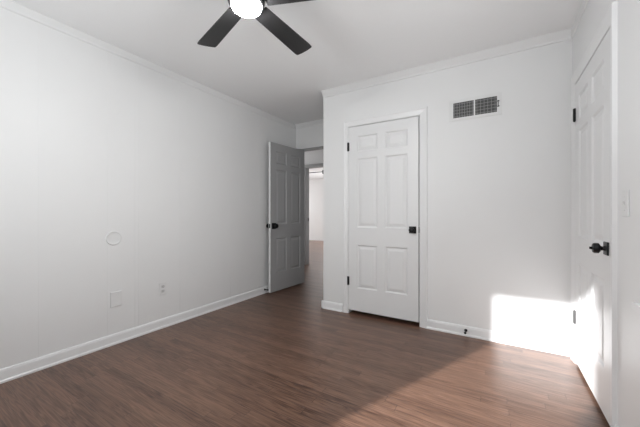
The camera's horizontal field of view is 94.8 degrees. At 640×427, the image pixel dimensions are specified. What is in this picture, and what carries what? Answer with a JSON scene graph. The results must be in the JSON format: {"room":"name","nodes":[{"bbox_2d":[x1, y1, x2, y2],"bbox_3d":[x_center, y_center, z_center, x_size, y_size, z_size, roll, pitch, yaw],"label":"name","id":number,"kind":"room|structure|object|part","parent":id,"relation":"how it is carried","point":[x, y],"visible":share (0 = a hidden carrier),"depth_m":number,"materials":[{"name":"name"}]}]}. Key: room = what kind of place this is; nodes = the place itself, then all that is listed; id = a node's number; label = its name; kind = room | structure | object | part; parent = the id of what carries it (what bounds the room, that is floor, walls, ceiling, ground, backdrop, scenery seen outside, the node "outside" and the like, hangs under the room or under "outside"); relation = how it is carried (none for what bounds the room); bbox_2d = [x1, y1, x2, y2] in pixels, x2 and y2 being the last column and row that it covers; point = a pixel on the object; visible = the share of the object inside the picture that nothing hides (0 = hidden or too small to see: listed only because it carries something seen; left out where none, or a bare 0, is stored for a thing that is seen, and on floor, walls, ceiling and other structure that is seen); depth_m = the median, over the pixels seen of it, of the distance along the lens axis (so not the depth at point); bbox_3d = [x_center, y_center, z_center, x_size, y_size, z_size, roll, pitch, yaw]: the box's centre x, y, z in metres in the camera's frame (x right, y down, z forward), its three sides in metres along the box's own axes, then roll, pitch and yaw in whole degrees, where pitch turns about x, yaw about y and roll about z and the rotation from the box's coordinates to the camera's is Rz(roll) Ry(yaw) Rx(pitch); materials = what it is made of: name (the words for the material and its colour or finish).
{"room":"empty bedroom","nodes":[
{"label":"empty bedroom","id":0,"kind":"room"},
{"bbox_2d":[0,7,295,368],"bbox_3d":[-1.644,-0.152,2.691,0.120,2.485,4.680,0,0,31],"label":"wall","id":1,"kind":"structure","parent":0,"point":[95,142],"depth_m":2.43,"materials":[{"name":"paint"}]},
{"bbox_2d":[105,231,121,244],"bbox_3d":[-1.715,0.205,2.447,0.010,0.120,0.120,0,0,31],"label":"round cover plate","id":2,"kind":"object","parent":1,"relation":"attached to","point":[113,237],"visible":1,"depth_m":2.44,"materials":[{"name":"white plastic"}]},
{"bbox_2d":[110,290,121,307],"bbox_3d":[-1.706,0.715,2.462,0.011,0.125,0.086,0,0,31],"label":"cover plate","id":3,"kind":"object","parent":1,"relation":"attached to","point":[115,297],"visible":1,"depth_m":2.45,"materials":[{"name":"white plastic"}]},
{"bbox_2d":[0,285,268,383],"bbox_3d":[-1.553,1.046,2.706,0.020,0.088,4.560,0,0,31],"label":"baseboard","id":4,"kind":"structure","parent":1,"relation":"attached to","point":[19,370],"depth_m":2.42,"materials":[{"name":"paint"}]},
{"bbox_2d":[0,0,295,128],"bbox_3d":[-1.556,-1.363,2.708,0.012,0.064,4.560,0,0,31],"label":"trim","id":5,"kind":"structure","parent":1,"relation":"attached to","point":[12,6],"depth_m":2.48,"materials":[{"name":"paint"}]},
{"bbox_2d":[159,282,165,295],"bbox_3d":[-1.500,0.718,2.805,0.008,0.116,0.072,0,0,31],"label":"power outlet","id":6,"kind":"object","parent":1,"relation":"attached to","point":[162,286],"visible":1,"depth_m":2.80,"materials":[{"name":"white plastic"}]},
{"bbox_2d":[266,142,303,292],"bbox_3d":[-0.467,0.050,4.284,0.164,2.040,0.757,0,0,35],"label":"door","id":7,"kind":"structure","parent":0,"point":[285,225],"depth_m":4.23,"materials":[{"name":"grey paint"}]},
{"bbox_2d":[11,0,581,179],"bbox_3d":[-0.728,-1.445,5.941,10.600,0.100,11.190,0,0,31],"label":"ceiling","id":8,"kind":"structure","parent":0,"point":[351,41],"depth_m":2.32,"materials":[{"name":"paint"}]},
{"bbox_2d":[197,0,311,54],"bbox_3d":[-0.367,-1.224,1.571,1.087,0.342,1.044,0,0,31],"label":"ceiling fan","id":9,"kind":"object","parent":8,"relation":"hanging from","point":[255,9],"visible":1,"depth_m":1.72,"materials":[{"name":"black wood"}]},
{"bbox_3d":[-0.605,-1.115,1.784,0.126,0.006,0.459,-15,10,-41],"label":"blade","id":10,"kind":"part","parent":9,"relation":"part of","materials":[{"name":"black wood"}]},
{"bbox_2d":[231,0,261,17],"bbox_3d":[-0.385,-1.074,1.538,0.158,0.042,0.158,0,0,31],"label":"diffuser","id":11,"kind":"object","parent":9,"relation":"attached to","point":[244,8],"depth_m":1.52,"materials":[{"name":"white glass"}]},
{"bbox_3d":[-0.219,-1.115,1.823,0.126,0.006,0.459,-13,-6,30],"label":"blade","id":12,"kind":"part","parent":9,"relation":"part of","materials":[{"name":"black wood"}]},
{"bbox_3d":[-0.063,-1.115,1.468,0.459,0.006,0.126,0,-11,12],"label":"blade","id":13,"kind":"part","parent":9,"relation":"part of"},
{"bbox_2d":[0,240,609,426],"bbox_3d":[-0.728,1.140,5.941,10.600,0.100,11.190,0,0,31],"label":"floor","id":14,"kind":"structure","parent":0,"point":[279,358],"depth_m":1.92,"materials":[{"name":"brown wood"}]},
{"bbox_2d":[296,125,322,148],"bbox_3d":[0.352,-0.152,4.288,5.640,2.485,0.120,0,0,31],"label":"wall","id":15,"kind":"structure","parent":0,"point":[309,137],"depth_m":4.53,"materials":[{"name":"paint"}]},
{"bbox_2d":[295,119,322,128],"bbox_3d":[0.042,-1.363,4.376,1.018,0.064,0.050,0,0,31],"label":"trim","id":16,"kind":"structure","parent":15,"relation":"attached to","point":[317,122],"depth_m":4.50,"materials":[{"name":"paint"}]},
{"bbox_2d":[298,146,322,151],"bbox_3d":[0.076,0.042,4.444,0.899,2.097,0.139,0,0,31],"label":"door frame","id":17,"kind":"structure","parent":15,"relation":"attached to","point":[319,147],"depth_m":4.56,"materials":[{"name":"grey paint"}]},
{"bbox_2d":[304,149,322,164],"bbox_3d":[-0.739,-0.152,6.597,9.900,2.485,0.120,0,0,31],"label":"wall","id":18,"kind":"structure","parent":0,"point":[316,156],"depth_m":6.16,"materials":[{"name":"paint"}]},
{"bbox_2d":[304,163,322,264],"bbox_3d":[0.068,0.027,6.097,0.932,2.126,0.139,0,0,31],"label":"door frame","id":19,"kind":"structure","parent":18,"relation":"attached to","point":[320,165],"depth_m":6.28,"materials":[{"name":"grey paint"}]},
{"bbox_2d":[309,179,322,238],"bbox_3d":[0.169,-0.152,11.764,6.100,2.485,0.100,0,0,31],"label":"wall","id":20,"kind":"structure","parent":0,"point":[315,185],"depth_m":11.89,"materials":[{"name":"paint"}]},
{"bbox_2d":[309,238,322,240],"bbox_3d":[0.138,1.046,11.713,5.900,0.088,0.020,0,0,31],"label":"baseboard","id":21,"kind":"structure","parent":20,"relation":"attached to","point":[317,239],"depth_m":11.87,"materials":[{"name":"paint"}]},
{"bbox_2d":[323,39,571,343],"bbox_3d":[1.065,-0.152,2.836,2.327,2.485,0.115,0,0,31],"label":"wall","id":22,"kind":"structure","parent":0,"point":[499,186],"depth_m":2.52,"materials":[{"name":"paint"}]},
{"bbox_2d":[347,116,418,321],"bbox_3d":[0.619,0.056,3.017,0.763,1.985,0.094,0,0,31],"label":"door","id":23,"kind":"structure","parent":22,"relation":"in","point":[383,276],"depth_m":3.00,"materials":[{"name":"paint"}]},
{"bbox_2d":[343,106,427,328],"bbox_3d":[0.668,0.036,3.065,0.887,2.107,0.134,0,0,31],"label":"door frame","id":24,"kind":"structure","parent":22,"relation":"attached to","point":[422,112],"depth_m":2.82,"materials":[{"name":"paint"}]},
{"bbox_2d":[321,28,571,97],"bbox_3d":[0.971,-1.363,2.797,2.207,0.064,0.050,0,0,31],"label":"trim","id":25,"kind":"structure","parent":22,"relation":"attached to","point":[563,35],"depth_m":2.63,"materials":[{"name":"paint"}]},
{"bbox_2d":[449,92,501,121],"bbox_3d":[1.357,-0.932,2.584,0.410,0.190,0.013,0,0,31],"label":"air vent","id":26,"kind":"object","parent":22,"relation":"in","point":[486,105],"visible":1,"depth_m":2.58,"materials":[{"name":"white plastic"}]},
{"bbox_2d":[426,319,570,356],"bbox_3d":[1.465,1.046,2.515,1.070,0.088,0.020,0,0,31],"label":"baseboard","id":27,"kind":"structure","parent":22,"relation":"attached to","point":[548,346],"depth_m":2.47,"materials":[{"name":"paint"}]},
{"bbox_2d":[572,0,639,426],"bbox_3d":[0.990,-0.152,0.587,0.115,2.485,3.810,0,0,31],"label":"wall","id":28,"kind":"structure","parent":0,"point":[628,11],"depth_m":1.30,"materials":[{"name":"paint"}]},
{"bbox_2d":[571,0,588,38],"bbox_3d":[0.967,-1.363,0.671,0.012,0.064,3.690,0,0,31],"label":"trim","id":29,"kind":"structure","parent":28,"relation":"attached to","point":[584,3],"depth_m":2.02,"materials":[{"name":"paint"}]},
{"bbox_2d":[573,29,609,424],"bbox_3d":[1.637,0.068,1.811,0.104,1.993,0.782,0,0,31],"label":"door","id":30,"kind":"structure","parent":28,"relation":"in","point":[591,112],"depth_m":1.73,"materials":[{"name":"paint"}]},
{"bbox_3d":[1.442,0.180,1.529,0.063,0.053,0.053,0,0,31],"label":"knob","id":31,"kind":"part","parent":30,"relation":"part of","materials":[{"name":"black metal"}]},
{"bbox_2d":[571,0,616,426],"bbox_3d":[1.696,0.038,1.771,0.134,2.104,0.935,0,0,31],"label":"door frame","id":32,"kind":"structure","parent":28,"relation":"attached to","point":[609,21],"depth_m":1.41,"materials":[{"name":"paint"}]},
{"bbox_2d":[622,190,629,216],"bbox_3d":[1.346,-0.045,1.301,0.015,0.116,0.072,0,0,31],"label":"light switch","id":33,"kind":"object","parent":28,"relation":"attached to","point":[626,193],"visible":1,"depth_m":1.28,"materials":[{"name":"white plastic"}]},
{"bbox_2d":[632,302,639,313],"bbox_3d":[0.862,-0.310,0.443,0.135,1.440,1.530,0,0,31],"label":"window","id":34,"kind":"structure","parent":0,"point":[635,305],"depth_m":1.10,"materials":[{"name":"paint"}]},
{"bbox_3d":[0.342,-0.152,3.782,0.110,2.485,0.755,0,0,31],"label":"wall","id":35,"kind":"structure","parent":0,"visible":0},
{"bbox_2d":[321,300,342,311],"bbox_3d":[0.359,1.046,3.693,0.272,0.088,0.890,0,0,31],"label":"baseboard","id":36,"kind":"structure","parent":35,"relation":"attached to","point":[328,305],"depth_m":3.32,"materials":[{"name":"paint"}]}
]}

